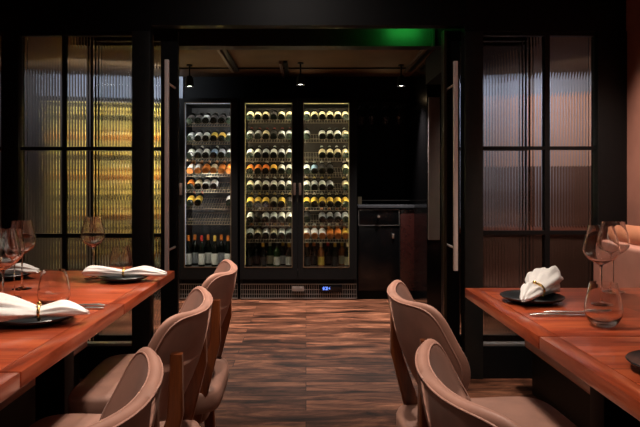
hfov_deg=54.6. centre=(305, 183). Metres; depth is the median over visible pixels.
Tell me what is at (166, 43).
door
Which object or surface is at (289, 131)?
wine bottle
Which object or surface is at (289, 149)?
wine bottle
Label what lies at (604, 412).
dining table
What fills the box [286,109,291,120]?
wine bottle
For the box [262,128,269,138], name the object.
wine bottle
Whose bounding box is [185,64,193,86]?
track spotlight
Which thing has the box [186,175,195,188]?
wine bottle
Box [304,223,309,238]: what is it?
wine bottle
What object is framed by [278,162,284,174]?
wine bottle
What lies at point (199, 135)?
wine bottle
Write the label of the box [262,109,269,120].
wine bottle
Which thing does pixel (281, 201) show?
wine bottle
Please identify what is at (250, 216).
wine bottle
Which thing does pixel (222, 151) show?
wine bottle
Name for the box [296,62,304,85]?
track spotlight
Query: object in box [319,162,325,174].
wine bottle
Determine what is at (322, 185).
wine bottle
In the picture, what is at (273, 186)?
wine bottle
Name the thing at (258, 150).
wine bottle
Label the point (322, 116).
wine bottle
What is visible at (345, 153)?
wine bottle
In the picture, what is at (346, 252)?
wine bottle
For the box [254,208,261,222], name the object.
wine bottle
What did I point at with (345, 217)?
wine bottle
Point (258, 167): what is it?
wine bottle
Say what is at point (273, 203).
wine bottle
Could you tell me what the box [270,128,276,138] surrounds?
wine bottle
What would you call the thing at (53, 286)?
tumbler
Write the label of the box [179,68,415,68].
trim
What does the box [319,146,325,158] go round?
wine bottle
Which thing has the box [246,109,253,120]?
wine bottle
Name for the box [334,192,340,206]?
wine bottle
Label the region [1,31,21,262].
trim
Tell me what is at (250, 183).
wine bottle
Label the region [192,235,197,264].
wine bottle
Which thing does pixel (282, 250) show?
wine bottle
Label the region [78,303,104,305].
table knife
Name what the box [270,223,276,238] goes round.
wine bottle
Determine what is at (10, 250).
wine glass
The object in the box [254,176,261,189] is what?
wine bottle
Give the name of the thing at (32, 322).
dinner plate
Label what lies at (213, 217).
wine cabinet
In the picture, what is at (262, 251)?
wine bottle
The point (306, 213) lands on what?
wine bottle
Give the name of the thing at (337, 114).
wine bottle
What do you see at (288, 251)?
wine bottle
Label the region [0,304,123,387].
dining table
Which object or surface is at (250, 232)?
wine bottle
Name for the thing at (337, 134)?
wine bottle
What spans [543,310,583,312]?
fork
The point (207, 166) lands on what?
wine bottle
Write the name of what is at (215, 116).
wine bottle
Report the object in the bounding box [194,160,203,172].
wine bottle
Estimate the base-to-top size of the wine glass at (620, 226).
0.260 m
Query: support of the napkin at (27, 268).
on the dinner plate at (6, 276)
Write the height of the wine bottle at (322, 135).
0.150 m
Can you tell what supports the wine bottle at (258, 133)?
on the wine cabinet at (297, 281)
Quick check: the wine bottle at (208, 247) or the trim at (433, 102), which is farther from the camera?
the wine bottle at (208, 247)
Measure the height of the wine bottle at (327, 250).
0.240 m
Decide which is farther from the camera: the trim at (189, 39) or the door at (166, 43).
the trim at (189, 39)
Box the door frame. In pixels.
[443,30,446,321]
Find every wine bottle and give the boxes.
[185,235,191,266]
[186,112,195,122]
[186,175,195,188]
[186,191,195,205]
[187,130,195,141]
[187,146,195,158]
[187,160,195,172]
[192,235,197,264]
[194,112,203,122]
[194,129,203,141]
[194,146,203,158]
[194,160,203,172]
[194,175,203,188]
[194,191,203,205]
[198,235,204,266]
[202,112,210,122]
[202,129,210,141]
[202,146,210,158]
[202,160,210,172]
[202,175,210,188]
[205,235,211,264]
[210,112,218,122]
[210,130,218,141]
[210,146,218,158]
[210,160,218,172]
[210,175,218,188]
[211,235,217,266]
[218,113,226,122]
[218,130,226,141]
[218,146,225,158]
[218,162,226,172]
[218,235,224,264]
[225,113,229,122]
[225,162,229,172]
[225,235,229,259]
[226,131,229,141]
[226,147,229,158]
[226,193,229,205]
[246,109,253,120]
[246,128,253,138]
[246,146,253,158]
[246,162,253,174]
[246,176,253,189]
[246,194,253,206]
[246,208,253,222]
[246,223,253,238]
[246,243,251,266]
[253,243,258,264]
[254,109,261,120]
[254,128,261,138]
[254,146,261,158]
[254,162,261,174]
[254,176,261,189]
[254,192,261,206]
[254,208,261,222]
[254,223,261,238]
[260,243,265,266]
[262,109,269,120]
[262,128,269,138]
[262,146,269,158]
[262,162,269,174]
[262,176,269,189]
[262,194,269,206]
[262,208,269,222]
[262,223,269,238]
[267,243,272,264]
[270,109,277,120]
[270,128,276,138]
[270,146,277,158]
[270,162,276,174]
[270,176,277,189]
[270,192,277,206]
[270,208,277,222]
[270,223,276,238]
[274,243,279,266]
[278,109,284,120]
[278,128,284,138]
[278,146,284,158]
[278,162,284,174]
[278,176,284,189]
[278,194,284,206]
[278,208,284,222]
[278,223,284,238]
[280,243,285,264]
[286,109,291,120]
[286,128,291,138]
[286,146,291,158]
[286,162,291,174]
[286,176,291,189]
[286,194,291,206]
[286,208,291,222]
[286,223,291,238]
[286,243,291,266]
[304,109,309,120]
[304,128,309,138]
[304,162,309,174]
[304,176,309,189]
[304,192,309,206]
[304,208,309,222]
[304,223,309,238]
[304,243,309,266]
[311,109,317,120]
[311,162,317,174]
[311,176,317,189]
[311,192,317,206]
[311,223,317,238]
[311,243,316,264]
[318,243,323,266]
[319,109,325,120]
[319,128,325,138]
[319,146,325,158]
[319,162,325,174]
[319,176,325,189]
[319,192,325,206]
[319,208,325,222]
[319,223,325,238]
[325,243,330,264]
[326,109,333,120]
[326,128,333,138]
[326,146,333,158]
[326,162,333,174]
[326,176,333,189]
[326,192,333,206]
[326,208,333,222]
[326,223,333,238]
[332,243,337,266]
[334,109,340,120]
[334,128,340,138]
[334,146,340,158]
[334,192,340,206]
[334,208,340,222]
[334,223,340,238]
[339,243,344,264]
[341,128,348,138]
[341,162,348,174]
[341,176,348,189]
[341,208,348,222]
[342,109,348,120]
[342,146,348,158]
[342,192,348,206]
[342,223,348,238]
[344,243,348,266]
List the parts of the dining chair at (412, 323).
leg, backrest, seat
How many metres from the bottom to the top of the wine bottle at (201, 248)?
0.315 m
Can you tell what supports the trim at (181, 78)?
on the wine cabinet
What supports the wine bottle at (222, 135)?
on the wine cabinet at (213, 217)
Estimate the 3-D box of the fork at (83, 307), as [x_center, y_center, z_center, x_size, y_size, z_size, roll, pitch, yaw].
[-0.749,0.395,1.975,0.208,0.007,0.022,0,0,-1]
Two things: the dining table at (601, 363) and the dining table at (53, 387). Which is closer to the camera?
the dining table at (601, 363)
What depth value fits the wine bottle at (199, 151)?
6.24 m
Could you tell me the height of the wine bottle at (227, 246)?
0.315 m
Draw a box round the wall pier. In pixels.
[405,60,440,312]
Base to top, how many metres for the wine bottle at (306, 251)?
0.240 m
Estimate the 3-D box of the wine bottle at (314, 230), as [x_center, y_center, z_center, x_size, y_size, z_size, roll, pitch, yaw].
[0.086,0.481,6.348,0.070,0.150,0.296,0,0,0]
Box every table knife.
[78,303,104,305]
[529,313,584,315]
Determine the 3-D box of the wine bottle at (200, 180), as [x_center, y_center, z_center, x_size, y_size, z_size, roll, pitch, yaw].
[-1.087,-0.015,6.348,0.070,0.150,0.296,0,0,0]
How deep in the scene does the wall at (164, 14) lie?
3.66 m
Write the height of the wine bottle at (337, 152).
0.150 m
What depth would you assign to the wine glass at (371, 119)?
6.47 m
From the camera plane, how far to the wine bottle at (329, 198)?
6.24 m
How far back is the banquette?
3.05 m
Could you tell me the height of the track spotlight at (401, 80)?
0.200 m
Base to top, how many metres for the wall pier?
2.262 m
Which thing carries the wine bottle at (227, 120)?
on the wine cabinet at (213, 217)
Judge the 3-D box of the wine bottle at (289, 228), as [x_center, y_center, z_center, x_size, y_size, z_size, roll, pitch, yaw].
[-0.168,0.481,6.352,0.070,0.150,0.296,0,0,0]
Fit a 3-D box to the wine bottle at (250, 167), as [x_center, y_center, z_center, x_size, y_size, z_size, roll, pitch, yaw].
[-0.565,-0.169,6.355,0.070,0.150,0.296,0,0,0]
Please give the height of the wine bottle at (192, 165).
0.150 m
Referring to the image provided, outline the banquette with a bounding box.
[525,225,639,426]
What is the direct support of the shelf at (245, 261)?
attached to the wine cabinet at (297, 281)
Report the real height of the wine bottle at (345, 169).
0.150 m
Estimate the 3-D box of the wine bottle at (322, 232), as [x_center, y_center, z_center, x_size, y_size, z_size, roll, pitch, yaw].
[0.165,0.481,6.351,0.070,0.150,0.296,0,0,0]
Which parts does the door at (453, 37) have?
handle, pane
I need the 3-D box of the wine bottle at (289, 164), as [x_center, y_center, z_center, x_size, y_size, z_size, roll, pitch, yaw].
[-0.169,-0.169,6.354,0.070,0.150,0.296,0,0,0]
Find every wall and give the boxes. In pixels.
[0,0,625,34]
[626,0,639,225]
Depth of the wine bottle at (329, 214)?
6.25 m
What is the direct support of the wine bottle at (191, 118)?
on the wine cabinet at (213, 217)
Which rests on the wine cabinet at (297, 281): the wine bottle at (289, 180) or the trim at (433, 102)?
the wine bottle at (289, 180)
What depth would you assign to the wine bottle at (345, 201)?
6.25 m
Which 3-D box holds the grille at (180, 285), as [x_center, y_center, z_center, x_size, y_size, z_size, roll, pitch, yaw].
[-0.967,1.065,6.156,0.577,0.147,0.012,0,0,0]
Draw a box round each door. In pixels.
[153,31,178,333]
[441,31,460,346]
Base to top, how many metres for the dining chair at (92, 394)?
0.858 m
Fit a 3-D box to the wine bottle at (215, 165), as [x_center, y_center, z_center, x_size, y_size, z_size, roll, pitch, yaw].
[-0.930,-0.174,6.351,0.070,0.150,0.296,0,0,0]
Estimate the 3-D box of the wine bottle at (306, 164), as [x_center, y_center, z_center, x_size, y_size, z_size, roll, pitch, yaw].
[0.008,-0.169,6.358,0.070,0.150,0.296,0,0,0]
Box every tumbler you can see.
[37,269,70,305]
[109,246,132,269]
[584,281,623,327]
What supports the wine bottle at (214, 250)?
on the wine cabinet at (213, 217)
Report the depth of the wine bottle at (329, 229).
6.25 m
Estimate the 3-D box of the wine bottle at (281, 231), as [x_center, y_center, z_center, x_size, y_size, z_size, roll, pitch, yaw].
[-0.248,0.480,6.352,0.070,0.150,0.296,0,0,0]
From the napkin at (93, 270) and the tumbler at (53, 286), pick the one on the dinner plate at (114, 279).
the napkin at (93, 270)
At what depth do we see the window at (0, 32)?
3.69 m
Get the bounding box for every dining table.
[0,271,174,421]
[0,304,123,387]
[0,373,19,402]
[465,288,639,426]
[540,337,639,420]
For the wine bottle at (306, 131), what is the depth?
6.22 m
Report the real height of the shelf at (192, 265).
0.020 m
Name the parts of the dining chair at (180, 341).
seat, leg, backrest, leg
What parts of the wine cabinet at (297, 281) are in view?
trim, door, handle, panel, trim, door, control panel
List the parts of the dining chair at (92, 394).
seat, seat frame, leg, leg, backrest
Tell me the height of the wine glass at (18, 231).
0.242 m
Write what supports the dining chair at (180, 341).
on the floor
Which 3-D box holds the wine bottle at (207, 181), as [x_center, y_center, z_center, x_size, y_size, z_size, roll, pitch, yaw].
[-1.008,-0.015,6.347,0.069,0.150,0.296,0,0,0]
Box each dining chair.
[29,286,212,426]
[68,259,237,426]
[86,347,163,426]
[387,280,576,426]
[415,339,520,426]
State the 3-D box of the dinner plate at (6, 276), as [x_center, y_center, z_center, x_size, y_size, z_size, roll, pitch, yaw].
[-1.268,0.388,2.620,0.206,0.023,0.206,0,0,0]
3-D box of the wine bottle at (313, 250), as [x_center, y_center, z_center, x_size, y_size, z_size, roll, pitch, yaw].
[0.083,0.723,6.450,0.070,0.240,0.069,0,0,38]
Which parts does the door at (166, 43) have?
pane, handle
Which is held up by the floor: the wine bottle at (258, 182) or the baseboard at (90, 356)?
the baseboard at (90, 356)
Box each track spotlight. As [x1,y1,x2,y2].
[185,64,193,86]
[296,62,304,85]
[397,64,405,86]
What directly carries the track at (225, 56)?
attached to the ceiling
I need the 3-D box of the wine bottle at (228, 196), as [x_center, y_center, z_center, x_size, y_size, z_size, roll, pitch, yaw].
[-0.775,0.148,6.359,0.070,0.150,0.296,0,0,0]
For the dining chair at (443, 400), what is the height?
0.858 m
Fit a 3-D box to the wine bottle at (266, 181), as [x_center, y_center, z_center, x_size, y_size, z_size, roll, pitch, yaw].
[-0.406,-0.005,6.348,0.070,0.150,0.296,0,0,0]
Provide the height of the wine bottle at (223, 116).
0.150 m
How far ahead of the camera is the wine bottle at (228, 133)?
6.22 m
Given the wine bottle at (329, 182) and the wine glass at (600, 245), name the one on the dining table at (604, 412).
the wine glass at (600, 245)
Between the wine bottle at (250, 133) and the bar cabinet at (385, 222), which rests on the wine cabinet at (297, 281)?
the wine bottle at (250, 133)
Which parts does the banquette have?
seat, backrest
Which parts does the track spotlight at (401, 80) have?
stem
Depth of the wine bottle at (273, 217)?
6.24 m
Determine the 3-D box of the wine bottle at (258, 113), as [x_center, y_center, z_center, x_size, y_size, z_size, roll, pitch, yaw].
[-0.487,-0.710,6.358,0.070,0.150,0.296,0,0,0]
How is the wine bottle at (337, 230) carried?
on the wine cabinet at (297, 281)
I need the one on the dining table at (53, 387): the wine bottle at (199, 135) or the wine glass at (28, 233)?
the wine glass at (28, 233)
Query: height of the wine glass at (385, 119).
0.195 m
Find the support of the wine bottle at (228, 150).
on the wine cabinet at (213, 217)
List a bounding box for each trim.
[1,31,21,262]
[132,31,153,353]
[153,29,460,49]
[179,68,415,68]
[179,76,183,97]
[184,77,409,101]
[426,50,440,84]
[428,97,439,239]
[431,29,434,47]
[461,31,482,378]
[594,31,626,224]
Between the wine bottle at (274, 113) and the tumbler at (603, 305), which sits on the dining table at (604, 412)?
the tumbler at (603, 305)
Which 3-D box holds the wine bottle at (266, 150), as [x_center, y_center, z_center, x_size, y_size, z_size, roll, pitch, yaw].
[-0.406,-0.328,6.353,0.069,0.150,0.296,0,0,0]
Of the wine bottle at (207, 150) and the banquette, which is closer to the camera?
the banquette
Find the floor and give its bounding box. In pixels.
[80,296,538,426]
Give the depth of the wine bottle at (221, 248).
6.43 m
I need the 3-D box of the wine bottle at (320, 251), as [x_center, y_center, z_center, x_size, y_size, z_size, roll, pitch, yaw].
[0.154,0.723,6.350,0.070,0.240,0.069,0,0,0]
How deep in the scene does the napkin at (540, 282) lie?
2.09 m
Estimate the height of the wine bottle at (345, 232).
0.150 m
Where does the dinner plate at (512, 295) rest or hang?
on the dining table at (604, 412)
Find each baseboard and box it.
[80,346,131,378]
[483,346,531,378]
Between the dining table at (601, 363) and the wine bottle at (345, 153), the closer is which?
the dining table at (601, 363)
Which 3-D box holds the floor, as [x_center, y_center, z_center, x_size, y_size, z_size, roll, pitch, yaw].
[0.000,1.175,2.675,8.400,0.050,8.350,0,0,0]
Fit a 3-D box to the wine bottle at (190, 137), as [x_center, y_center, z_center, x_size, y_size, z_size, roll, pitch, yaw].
[-1.165,-0.496,6.356,0.070,0.150,0.296,0,0,0]
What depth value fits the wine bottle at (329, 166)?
6.23 m
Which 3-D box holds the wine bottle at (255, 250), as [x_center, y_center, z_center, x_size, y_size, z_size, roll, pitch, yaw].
[-0.520,0.723,6.450,0.070,0.240,0.069,0,0,-31]
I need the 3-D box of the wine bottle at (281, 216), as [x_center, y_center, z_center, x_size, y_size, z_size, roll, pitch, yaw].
[-0.247,0.317,6.355,0.070,0.150,0.296,0,0,0]
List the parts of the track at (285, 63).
rail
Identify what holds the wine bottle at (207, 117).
on the wine cabinet at (213, 217)
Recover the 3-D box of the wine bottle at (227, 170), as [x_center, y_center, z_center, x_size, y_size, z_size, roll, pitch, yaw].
[-0.774,-0.174,6.348,0.070,0.150,0.296,0,0,0]
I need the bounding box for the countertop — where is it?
[357,203,413,207]
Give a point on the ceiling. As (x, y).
(197, 58)
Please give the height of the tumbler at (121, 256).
0.122 m
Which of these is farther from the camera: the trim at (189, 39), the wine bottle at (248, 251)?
the wine bottle at (248, 251)
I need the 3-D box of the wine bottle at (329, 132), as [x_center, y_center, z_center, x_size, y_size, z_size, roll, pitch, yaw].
[0.244,-0.516,6.353,0.069,0.150,0.296,0,0,0]
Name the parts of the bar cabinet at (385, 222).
door, drawer, rail, door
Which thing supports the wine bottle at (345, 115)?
on the wine cabinet at (297, 281)
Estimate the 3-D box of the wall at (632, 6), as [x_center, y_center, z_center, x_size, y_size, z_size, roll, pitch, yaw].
[1.945,-0.160,1.080,0.110,2.620,5.160,0,0,0]
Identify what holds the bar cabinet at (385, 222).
on the floor
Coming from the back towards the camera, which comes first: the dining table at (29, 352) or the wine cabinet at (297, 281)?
the wine cabinet at (297, 281)
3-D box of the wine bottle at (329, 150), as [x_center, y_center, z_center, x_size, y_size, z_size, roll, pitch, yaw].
[0.244,-0.328,6.357,0.070,0.150,0.296,0,0,0]
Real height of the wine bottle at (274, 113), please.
0.150 m
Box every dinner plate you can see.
[0,273,30,280]
[0,316,73,326]
[98,276,147,282]
[500,290,564,304]
[625,350,639,368]
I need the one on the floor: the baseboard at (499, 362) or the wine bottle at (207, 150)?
the baseboard at (499, 362)
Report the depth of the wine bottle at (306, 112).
6.22 m
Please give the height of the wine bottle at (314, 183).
0.149 m
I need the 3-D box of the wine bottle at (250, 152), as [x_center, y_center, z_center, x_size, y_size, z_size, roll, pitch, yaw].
[-0.566,-0.328,6.361,0.070,0.150,0.296,0,0,0]
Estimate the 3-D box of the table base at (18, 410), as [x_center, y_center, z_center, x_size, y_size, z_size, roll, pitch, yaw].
[-1.694,0.684,1.860,0.988,0.932,3.120,0,0,0]
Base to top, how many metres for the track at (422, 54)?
0.029 m
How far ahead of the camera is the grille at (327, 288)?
6.15 m
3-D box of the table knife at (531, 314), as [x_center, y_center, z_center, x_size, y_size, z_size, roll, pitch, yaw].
[0.787,0.394,1.876,0.225,0.009,0.015,0,0,-2]
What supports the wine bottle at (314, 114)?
on the wine cabinet at (297, 281)
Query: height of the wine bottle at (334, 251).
0.240 m
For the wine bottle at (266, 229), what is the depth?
6.26 m
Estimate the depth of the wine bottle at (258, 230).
6.24 m
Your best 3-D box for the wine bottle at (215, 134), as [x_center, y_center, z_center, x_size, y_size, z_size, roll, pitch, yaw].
[-0.931,-0.496,6.355,0.070,0.150,0.296,0,0,0]
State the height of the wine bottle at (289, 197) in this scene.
0.150 m
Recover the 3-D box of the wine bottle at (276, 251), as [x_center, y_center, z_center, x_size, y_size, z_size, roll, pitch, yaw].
[-0.297,0.723,6.350,0.070,0.240,0.069,0,0,-16]
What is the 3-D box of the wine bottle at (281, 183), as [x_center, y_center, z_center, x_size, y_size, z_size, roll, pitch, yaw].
[-0.249,-0.005,6.357,0.070,0.150,0.296,0,0,0]
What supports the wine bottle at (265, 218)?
on the wine cabinet at (297, 281)
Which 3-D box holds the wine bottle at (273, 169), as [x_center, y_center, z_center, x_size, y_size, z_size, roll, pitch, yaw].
[-0.328,-0.169,6.355,0.070,0.150,0.296,0,0,0]
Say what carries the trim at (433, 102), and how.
attached to the wall pier
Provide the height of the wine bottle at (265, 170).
0.150 m
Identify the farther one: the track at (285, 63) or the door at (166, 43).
the track at (285, 63)
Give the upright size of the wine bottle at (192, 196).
0.149 m
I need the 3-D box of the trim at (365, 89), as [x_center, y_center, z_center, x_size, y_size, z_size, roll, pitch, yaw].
[-0.032,-0.985,6.630,2.465,0.250,0.420,0,0,0]
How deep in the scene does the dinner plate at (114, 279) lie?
2.51 m
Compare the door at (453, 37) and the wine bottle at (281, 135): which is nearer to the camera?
the door at (453, 37)
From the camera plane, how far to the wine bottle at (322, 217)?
6.23 m
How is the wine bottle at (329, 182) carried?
on the wine cabinet at (297, 281)
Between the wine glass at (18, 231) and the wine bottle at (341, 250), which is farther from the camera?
the wine bottle at (341, 250)
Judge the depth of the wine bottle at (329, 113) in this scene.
6.23 m
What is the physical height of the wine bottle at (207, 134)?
0.150 m
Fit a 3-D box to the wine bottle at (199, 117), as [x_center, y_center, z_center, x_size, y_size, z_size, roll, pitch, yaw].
[-1.086,-0.675,6.352,0.069,0.150,0.296,0,0,0]
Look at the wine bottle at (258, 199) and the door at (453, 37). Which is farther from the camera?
the wine bottle at (258, 199)
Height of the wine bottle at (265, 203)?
0.150 m
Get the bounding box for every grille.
[179,284,237,298]
[240,284,356,298]
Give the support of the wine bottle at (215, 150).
on the wine cabinet at (213, 217)
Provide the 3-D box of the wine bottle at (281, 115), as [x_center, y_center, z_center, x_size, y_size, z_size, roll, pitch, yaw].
[-0.248,-0.710,6.351,0.070,0.150,0.296,0,0,0]
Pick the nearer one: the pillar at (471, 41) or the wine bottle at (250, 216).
the pillar at (471, 41)
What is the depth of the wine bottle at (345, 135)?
6.23 m
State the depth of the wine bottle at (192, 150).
6.24 m
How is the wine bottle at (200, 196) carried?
on the wine cabinet at (213, 217)
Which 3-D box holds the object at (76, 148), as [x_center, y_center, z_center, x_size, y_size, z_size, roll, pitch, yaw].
[-1.361,0.029,3.700,0.668,1.861,0.060,0,0,0]
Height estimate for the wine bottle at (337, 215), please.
0.150 m
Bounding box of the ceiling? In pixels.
[179,50,432,76]
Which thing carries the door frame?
attached to the wall at (164, 14)
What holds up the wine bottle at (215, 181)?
on the wine cabinet at (213, 217)
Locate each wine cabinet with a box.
[179,98,239,298]
[240,98,356,298]
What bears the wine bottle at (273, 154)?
on the wine cabinet at (297, 281)
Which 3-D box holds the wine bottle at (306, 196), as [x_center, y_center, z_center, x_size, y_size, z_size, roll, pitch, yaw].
[0.007,0.163,6.355,0.070,0.150,0.296,0,0,0]
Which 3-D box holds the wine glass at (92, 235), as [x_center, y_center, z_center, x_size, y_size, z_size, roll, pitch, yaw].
[-0.900,0.270,2.620,0.101,0.260,0.101,0,0,0]
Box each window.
[0,32,0,227]
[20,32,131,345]
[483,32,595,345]
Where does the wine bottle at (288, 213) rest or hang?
on the wine cabinet at (297, 281)
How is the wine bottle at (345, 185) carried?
on the wine cabinet at (297, 281)
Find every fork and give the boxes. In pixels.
[83,307,103,308]
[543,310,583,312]
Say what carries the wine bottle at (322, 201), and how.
on the wine cabinet at (297, 281)
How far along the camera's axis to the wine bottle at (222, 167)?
6.24 m
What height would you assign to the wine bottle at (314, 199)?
0.150 m
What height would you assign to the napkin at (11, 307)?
0.097 m
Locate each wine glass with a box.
[0,228,20,292]
[10,220,36,290]
[13,229,24,297]
[80,217,104,279]
[368,106,375,124]
[382,106,388,124]
[395,106,402,124]
[582,225,620,280]
[601,221,630,293]
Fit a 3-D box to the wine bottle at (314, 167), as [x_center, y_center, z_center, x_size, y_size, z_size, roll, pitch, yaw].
[0.087,-0.169,6.358,0.069,0.150,0.296,0,0,0]
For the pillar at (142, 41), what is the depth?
3.65 m
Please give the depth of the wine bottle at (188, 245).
6.32 m
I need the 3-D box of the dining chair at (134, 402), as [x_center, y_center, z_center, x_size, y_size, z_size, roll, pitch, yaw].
[-0.485,0.719,0.905,0.534,0.858,0.527,0,0,-2]
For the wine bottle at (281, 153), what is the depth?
6.22 m
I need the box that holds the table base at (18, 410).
[0,341,86,426]
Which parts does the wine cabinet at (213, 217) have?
handle, trim, panel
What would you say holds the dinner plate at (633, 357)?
on the dining table at (601, 363)
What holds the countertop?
on the bar cabinet at (385, 222)
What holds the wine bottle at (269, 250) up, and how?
on the wine cabinet at (297, 281)
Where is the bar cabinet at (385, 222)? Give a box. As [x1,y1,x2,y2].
[357,102,413,298]
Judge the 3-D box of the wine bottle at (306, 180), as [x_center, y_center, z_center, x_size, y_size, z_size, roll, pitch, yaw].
[0.008,-0.005,6.355,0.069,0.150,0.296,0,0,0]
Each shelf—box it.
[185,265,217,266]
[245,261,344,266]
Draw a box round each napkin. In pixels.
[0,263,39,274]
[0,292,89,321]
[81,265,166,277]
[520,266,563,301]
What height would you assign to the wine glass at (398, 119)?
0.195 m
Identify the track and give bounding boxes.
[217,50,238,72]
[279,61,288,77]
[404,50,431,72]
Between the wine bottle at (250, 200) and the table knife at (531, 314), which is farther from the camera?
the wine bottle at (250, 200)
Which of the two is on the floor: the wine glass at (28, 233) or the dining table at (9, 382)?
the dining table at (9, 382)
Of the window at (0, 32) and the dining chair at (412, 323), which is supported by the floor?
the dining chair at (412, 323)

